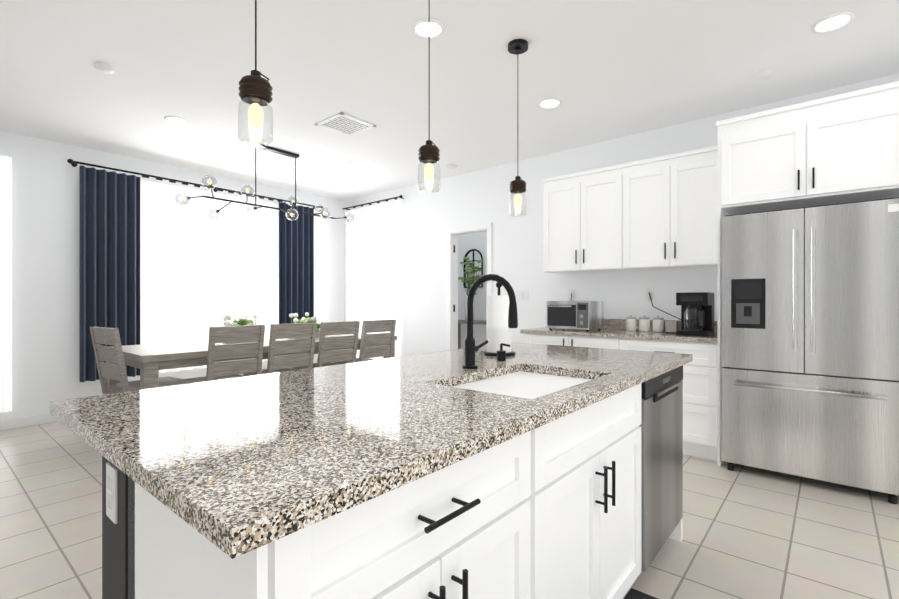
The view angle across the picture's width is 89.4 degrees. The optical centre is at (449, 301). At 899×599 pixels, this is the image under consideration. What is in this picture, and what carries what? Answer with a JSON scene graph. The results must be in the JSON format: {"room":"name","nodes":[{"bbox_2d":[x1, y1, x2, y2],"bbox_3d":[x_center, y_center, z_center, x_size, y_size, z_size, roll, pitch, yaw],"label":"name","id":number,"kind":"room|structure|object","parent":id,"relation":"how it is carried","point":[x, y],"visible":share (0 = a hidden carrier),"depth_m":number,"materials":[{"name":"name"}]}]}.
{"room":"kitchen","nodes":[
{"label":"kitchen","id":0,"kind":"room"},
{"bbox_2d":[0,155,11,412],"bbox_3d":[-4.063,-0.161,4.148,0.026,2.340,0.100,0,0,40],"label":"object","id":1,"kind":"structure","parent":0,"point":[5,162],"depth_m":4.15,"materials":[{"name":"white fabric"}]},
{"bbox_2d":[0,130,343,420],"bbox_3d":[-4.435,-0.195,3.885,0.120,2.750,8.760,0,0,40],"label":"wall","id":2,"kind":"structure","parent":0,"point":[45,272],"depth_m":4.47,"materials":[{"name":"white paint"}]},
{"bbox_2d":[0,413,58,430],"bbox_3d":[-4.423,1.135,3.797,0.012,0.090,8.640,0,0,40],"label":"baseboard","id":3,"kind":"structure","parent":2,"relation":"attached to","point":[26,421],"depth_m":4.29,"materials":[{"name":"white wood"}]},
{"bbox_2d":[67,159,322,381],"bbox_3d":[-2.822,-0.303,5.586,0.158,2.205,2.928,0,0,40],"label":"curtain","id":4,"kind":"object","parent":2,"relation":"attached to","point":[158,263],"depth_m":5.24,"materials":[{"name":"blue fabric"}]},
{"bbox_2d":[0,422,898,598],"bbox_3d":[-0.800,1.206,1.512,8.740,0.050,10.040,0,0,40],"label":"floor","id":5,"kind":"structure","parent":0,"point":[749,532],"depth_m":2.31,"materials":[{"name":"tile"}]},
{"bbox_2d":[90,326,191,394],"bbox_3d":[-2.600,0.694,3.864,0.460,0.978,0.613,0,0,34],"label":"chair","id":6,"kind":"object","parent":5,"relation":"on","point":[107,336],"visible":0.6,"depth_m":3.67,"materials":[{"name":"grey wood"}]},
{"bbox_2d":[185,325,264,382],"bbox_3d":[-2.022,0.694,4.066,0.613,0.978,0.460,0,0,40],"label":"chair","id":7,"kind":"object","parent":5,"relation":"on","point":[221,370],"visible":0.44,"depth_m":3.89,"materials":[{"name":"grey wood"}]},
{"bbox_2d":[106,333,396,393],"bbox_3d":[-1.933,0.800,4.905,1.100,0.760,2.700,0,0,40],"label":"dining table","id":8,"kind":"object","parent":5,"relation":"on","point":[149,361],"visible":0.31,"depth_m":3.84,"materials":[{"name":"grey wood"}]},
{"bbox_2d":[223,314,259,343],"bbox_3d":[-2.133,0.274,4.656,0.226,0.290,0.462,0,0,40],"label":"flower arrangement","id":9,"kind":"object","parent":8,"relation":"on","point":[241,321],"visible":0.23,"depth_m":4.60,"materials":[{"name":"white plant"}]},
{"bbox_2d":[288,312,320,338],"bbox_3d":[-1.660,0.271,5.230,0.215,0.295,0.464,0,0,40],"label":"flower arrangement","id":10,"kind":"object","parent":8,"relation":"on","point":[306,320],"visible":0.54,"depth_m":5.22,"materials":[{"name":"white plant"}]},
{"bbox_2d":[243,322,316,375],"bbox_3d":[-1.681,0.693,4.471,0.613,0.978,0.460,0,0,40],"label":"chair","id":11,"kind":"object","parent":5,"relation":"on","point":[280,363],"visible":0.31,"depth_m":4.29,"materials":[{"name":"grey wood"}]},
{"bbox_2d":[292,321,359,369],"bbox_3d":[-1.340,0.693,4.877,0.613,0.978,0.460,0,0,40],"label":"chair","id":12,"kind":"object","parent":5,"relation":"on","point":[328,358],"visible":0.46,"depth_m":4.70,"materials":[{"name":"grey wood"}]},
{"bbox_2d":[334,319,395,363],"bbox_3d":[-0.999,0.693,5.283,0.613,0.978,0.460,0,0,40],"label":"chair","id":13,"kind":"object","parent":5,"relation":"on","point":[367,353],"visible":0.52,"depth_m":5.10,"materials":[{"name":"grey wood"}]},
{"bbox_2d":[102,358,692,598],"bbox_3d":[0.177,0.740,1.657,0.808,0.882,2.190,0,0,40],"label":"kitchen island","id":14,"kind":"object","parent":5,"relation":"on","point":[534,471],"depth_m":1.02,"materials":[{"name":"wood"}]},
{"bbox_2d":[50,342,692,561],"bbox_3d":[0.080,0.339,1.751,1.060,0.148,2.300,0,0,40],"label":"island countertop","id":15,"kind":"structure","parent":14,"relation":"on","point":[235,460],"depth_m":0.98,"materials":[{"name":"grey stone"}]},
{"bbox_2d":[462,274,517,368],"bbox_3d":[0.178,0.079,1.784,0.250,0.372,0.138,0,0,40],"label":"faucet","id":16,"kind":"object","parent":15,"relation":"on","point":[471,348],"visible":1,"depth_m":1.79,"materials":[{"name":"black metal"}]},
{"bbox_2d":[483,282,514,355],"bbox_3d":[0.248,0.082,2.276,0.164,0.365,0.164,0,0,40],"label":"paper towel holder","id":17,"kind":"object","parent":15,"relation":"on","point":[498,331],"visible":0.79,"depth_m":2.22,"materials":[{"name":"white paper"}]},
{"bbox_2d":[497,343,509,360],"bbox_3d":[0.242,0.225,2.033,0.067,0.079,0.042,0,0,40],"label":"soap pump","id":18,"kind":"object","parent":15,"relation":"on","point":[501,354],"visible":1,"depth_m":2.02,"materials":[{"name":"black metal"}]},
{"bbox_2d":[458,320,486,348],"bbox_3d":[0.355,0.729,6.673,0.870,0.900,0.350,0,0,40],"label":"console table","id":19,"kind":"object","parent":5,"relation":"on","point":[483,322],"visible":0.1,"depth_m":6.73,"materials":[{"name":"grey wood"}]},
{"bbox_2d":[458,257,482,320],"bbox_3d":[0.309,-0.191,6.646,0.333,0.937,0.366,0,0,40],"label":"potted plant","id":20,"kind":"object","parent":19,"relation":"on","point":[469,273],"visible":0.77,"depth_m":6.61,"materials":[{"name":"green plant"}]},
{"bbox_2d":[525,333,559,344],"bbox_3d":[1.103,0.739,4.390,0.510,0.881,0.616,0,0,40],"label":"base cabinet","id":21,"kind":"object","parent":5,"relation":"on","point":[534,338],"depth_m":4.20,"materials":[{"name":"white wood"}]},
{"bbox_2d":[560,337,607,348],"bbox_3d":[1.399,0.739,4.142,0.505,0.881,0.616,0,0,40],"label":"base cabinet","id":22,"kind":"object","parent":5,"relation":"on","point":[593,342],"depth_m":3.93,"materials":[{"name":"white wood"}]},
{"bbox_2d":[624,588,657,598],"bbox_3d":[0.604,1.175,1.155,0.692,0.010,1.260,0,0,40],"label":"mat","id":23,"kind":"object","parent":5,"relation":"on","point":[634,594],"visible":1,"depth_m":1.81,"materials":[{"name":"grey rubber"}]},
{"bbox_2d":[608,337,723,465],"bbox_3d":[1.842,0.740,3.769,0.773,0.881,0.616,0,0,40],"label":"base cabinet","id":24,"kind":"object","parent":5,"relation":"on","point":[701,376],"depth_m":3.38,"materials":[{"name":"white wood"}]},
{"bbox_2d":[520,327,720,344],"bbox_3d":[1.505,0.282,4.040,1.638,0.034,0.636,0,0,40],"label":"countertop","id":25,"kind":"structure","parent":24,"relation":"on","point":[637,335],"depth_m":3.78,"materials":[{"name":"grey stone"}]},
{"bbox_2d":[546,301,603,330],"bbox_3d":[1.165,0.129,4.254,0.420,0.270,0.372,0,0,40],"label":"toaster oven","id":26,"kind":"object","parent":25,"relation":"on","point":[585,315],"visible":1,"depth_m":4.13,"materials":[{"name":"silver metal"}]},
{"bbox_2d":[626,315,636,330],"bbox_3d":[1.643,0.192,4.109,0.089,0.145,0.090,0,0,40],"label":"canister","id":27,"kind":"object","parent":25,"relation":"on","point":[631,323],"visible":1,"depth_m":4.07,"materials":[{"name":"white ceramic"}]},
{"bbox_2d":[639,315,649,331],"bbox_3d":[1.731,0.192,4.035,0.089,0.145,0.090,0,0,40],"label":"canister","id":28,"kind":"object","parent":25,"relation":"on","point":[644,323],"visible":1,"depth_m":4.00,"materials":[{"name":"white ceramic"}]},
{"bbox_2d":[653,315,663,331],"bbox_3d":[1.819,0.192,3.961,0.089,0.145,0.090,0,0,40],"label":"canister","id":29,"kind":"object","parent":25,"relation":"on","point":[658,323],"visible":1,"depth_m":3.93,"materials":[{"name":"white ceramic"}]},
{"bbox_2d":[664,320,680,332],"bbox_3d":[1.907,0.214,3.867,0.105,0.100,0.170,0,0,40],"label":"box","id":30,"kind":"object","parent":25,"relation":"on","point":[670,326],"visible":0.77,"depth_m":3.80,"materials":[{"name":"beige ceramic"}]},
{"bbox_2d":[676,292,713,336],"bbox_3d":[1.945,0.097,3.598,0.220,0.335,0.273,0,0,40],"label":"coffee maker","id":31,"kind":"object","parent":25,"relation":"on","point":[697,313],"visible":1,"depth_m":3.52,"materials":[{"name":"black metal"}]},
{"bbox_2d":[721,197,898,503],"bbox_3d":[2.453,0.283,3.123,0.917,1.795,0.747,0,0,40],"label":"fridge","id":32,"kind":"object","parent":5,"relation":"on","point":[810,342],"visible":1,"depth_m":2.85,"materials":[{"name":"silver metal"}]},
{"bbox_2d":[0,0,898,200],"bbox_3d":[-0.800,-1.594,1.510,8.740,0.050,10.040,0,0,40],"label":"ceiling","id":33,"kind":"structure","parent":0,"point":[604,70],"depth_m":3.11,"materials":[{"name":"white paint"}]},
{"bbox_2d":[94,62,114,73],"bbox_3d":[-2.302,-1.553,3.034,0.110,0.032,0.110,0,0,40],"label":"smoke detector","id":34,"kind":"object","parent":33,"relation":"attached to","point":[105,68],"visible":1,"depth_m":3.01,"materials":[{"name":"white plastic"}]},
{"bbox_2d":[164,116,188,124],"bbox_3d":[-2.359,-1.565,3.930,0.186,0.008,0.186,0,0,40],"label":"recessed light","id":35,"kind":"object","parent":33,"relation":"in","point":[176,120],"visible":0.98,"depth_m":3.93,"materials":[{"name":"white plastic"}]},
{"bbox_2d":[238,0,272,147],"bbox_3d":[-0.644,-1.046,1.510,0.124,1.044,0.124,0,0,40],"label":"pendant light","id":36,"kind":"object","parent":33,"relation":"hanging from","point":[255,90],"visible":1,"depth_m":1.50,"materials":[{"name":"clear glass"}]},
{"bbox_2d":[174,143,354,222],"bbox_3d":[-1.778,-1.181,4.696,0.554,0.778,1.897,0,0,40],"label":"chandelier","id":37,"kind":"object","parent":33,"relation":"hanging from","point":[284,153],"visible":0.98,"depth_m":4.58,"materials":[{"name":"black metal"}]},
{"bbox_2d":[315,112,375,136],"bbox_3d":[-0.919,-1.564,4.027,0.380,0.012,0.380,0,0,40],"label":"ceiling vent","id":38,"kind":"object","parent":33,"relation":"in","point":[345,124],"visible":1,"depth_m":4.01,"materials":[{"name":"white metal"}]},
{"bbox_2d":[412,19,443,38],"bbox_3d":[-0.122,-1.565,2.613,0.186,0.008,0.186,0,0,40],"label":"recessed light","id":39,"kind":"object","parent":33,"relation":"in","point":[420,28],"visible":0.98,"depth_m":2.60,"materials":[{"name":"white plastic"}]},
{"bbox_2d":[418,0,439,192],"bbox_3d":[-0.097,-1.047,2.161,0.124,1.044,0.124,0,0,40],"label":"pendant light","id":40,"kind":"object","parent":33,"relation":"hanging from","point":[429,154],"visible":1,"depth_m":2.15,"materials":[{"name":"clear glass"}]},
{"bbox_2d":[446,164,456,169],"bbox_3d":[0.024,-1.552,5.259,0.130,0.036,0.130,0,0,40],"label":"smoke detector","id":41,"kind":"object","parent":33,"relation":"attached to","point":[451,167],"visible":1,"depth_m":5.21,"materials":[{"name":"white plastic"}]},
{"bbox_2d":[508,39,527,216],"bbox_3d":[0.417,-1.047,2.773,0.124,1.044,0.124,0,0,40],"label":"pendant light","id":42,"kind":"object","parent":33,"relation":"hanging from","point":[517,187],"visible":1,"depth_m":2.76,"materials":[{"name":"clear glass"}]},
{"bbox_2d":[538,98,561,108],"bbox_3d":[0.793,-1.565,3.594,0.186,0.008,0.186,0,0,40],"label":"recessed light","id":43,"kind":"object","parent":33,"relation":"in","point":[549,103],"visible":1,"depth_m":3.59,"materials":[{"name":"white plastic"}]},
{"bbox_2d":[811,12,854,33],"bbox_3d":[2.154,-1.565,2.555,0.186,0.008,0.186,0,0,40],"label":"recessed light","id":44,"kind":"object","parent":33,"relation":"in","point":[833,22],"visible":1,"depth_m":2.55,"materials":[{"name":"white plastic"}]},
{"bbox_2d":[458,232,486,348],"bbox_3d":[0.840,-0.196,6.611,1.950,2.750,0.120,0,0,40],"label":"wall","id":45,"kind":"structure","parent":0,"point":[468,242],"depth_m":6.89,"materials":[{"name":"white paint"}]},
{"bbox_2d":[463,249,482,287],"bbox_3d":[0.359,-0.506,6.918,0.366,0.596,0.026,0,0,40],"label":"arched mirror","id":46,"kind":"object","parent":45,"relation":"attached to","point":[474,255],"visible":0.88,"depth_m":6.90,"materials":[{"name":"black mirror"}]},
{"bbox_2d":[344,74,898,356],"bbox_3d":[1.644,-0.195,4.421,8.500,2.750,0.120,0,0,40],"label":"wall","id":47,"kind":"structure","parent":0,"point":[426,219],"depth_m":5.02,"materials":[{"name":"white paint"}]},
{"bbox_2d":[342,195,403,359],"bbox_3d":[-1.113,-0.282,6.578,1.302,2.322,0.121,0,0,40],"label":"curtains","id":48,"kind":"object","parent":47,"relation":"attached to","point":[372,262],"visible":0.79,"depth_m":6.57,"materials":[{"name":"white fabric"}]},
{"bbox_2d":[446,222,491,350],"bbox_3d":[0.269,0.127,5.567,0.690,2.105,0.137,0,0,40],"label":"door frame","id":49,"kind":"structure","parent":47,"relation":"attached to","point":[453,233],"depth_m":5.71,"materials":[{"name":"white wood"}]},
{"bbox_2d":[517,290,528,300],"bbox_3d":[0.814,-0.070,5.034,0.144,0.116,0.008,0,0,40],"label":"light switch","id":50,"kind":"object","parent":47,"relation":"attached to","point":[522,295],"visible":1,"depth_m":5.03,"materials":[{"name":"white plastic"}]},
{"bbox_2d":[542,174,571,273],"bbox_3d":[1.204,-0.750,4.481,0.447,0.920,0.346,0,0,40],"label":"upper cabinet","id":51,"kind":"object","parent":47,"relation":"attached to","point":[557,191],"depth_m":4.40,"materials":[{"name":"white wood"}]},
{"bbox_2d":[569,289,575,299],"bbox_3d":[1.258,-0.070,4.661,0.072,0.116,0.008,0,0,40],"label":"electrical outlet","id":52,"kind":"object","parent":47,"relation":"attached to","point":[573,291],"visible":1,"depth_m":4.66,"materials":[{"name":"white plastic"}]},
{"bbox_2d":[572,166,615,272],"bbox_3d":[1.481,-0.750,4.249,0.508,0.920,0.346,0,0,40],"label":"upper cabinet","id":53,"kind":"object","parent":47,"relation":"attached to","point":[591,189],"depth_m":4.18,"materials":[{"name":"white wood"}]},
{"bbox_2d":[612,157,662,270],"bbox_3d":[1.777,-0.750,4.000,0.509,0.920,0.346,0,0,40],"label":"upper cabinet","id":54,"kind":"object","parent":47,"relation":"attached to","point":[635,185],"depth_m":3.92,"materials":[{"name":"white wood"}]},
{"bbox_2d":[645,288,653,299],"bbox_3d":[1.836,-0.070,4.175,0.072,0.116,0.008,0,0,40],"label":"electrical outlet","id":55,"kind":"object","parent":47,"relation":"attached to","point":[647,291],"visible":0.96,"depth_m":4.17,"materials":[{"name":"white plastic"}]},
{"bbox_2d":[649,292,680,319],"bbox_3d":[1.893,0.040,3.976,0.351,0.254,0.225,0,0,40],"label":"cord","id":56,"kind":"object","parent":55,"relation":"attached to","point":[662,310],"visible":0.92,"depth_m":4.03,"materials":[{"name":"black plastic"}]},
{"bbox_2d":[601,319,720,332],"bbox_3d":[1.702,0.215,4.275,1.638,0.100,0.022,0,0,40],"label":"backsplash","id":57,"kind":"structure","parent":47,"relation":"attached to","point":[608,323],"depth_m":4.32,"materials":[{"name":"grey stone"}]},
{"bbox_2d":[660,146,723,268],"bbox_3d":[2.054,-0.750,3.767,0.447,0.920,0.346,0,0,40],"label":"upper cabinet","id":58,"kind":"object","parent":47,"relation":"attached to","point":[664,212],"depth_m":3.66,"materials":[{"name":"white wood"}]},
{"bbox_2d":[716,105,795,215],"bbox_3d":[2.348,-0.980,3.318,0.541,0.620,0.656,0,0,40],"label":"upper cabinet","id":59,"kind":"object","parent":47,"relation":"attached to","point":[754,151],"depth_m":3.13,"materials":[{"name":"white wood"}]},
{"bbox_2d":[792,81,898,207],"bbox_3d":[2.674,-0.980,3.044,0.542,0.620,0.656,0,0,40],"label":"upper cabinet","id":60,"kind":"object","parent":47,"relation":"attached to","point":[845,146],"depth_m":2.82,"materials":[{"name":"white wood"}]}
]}

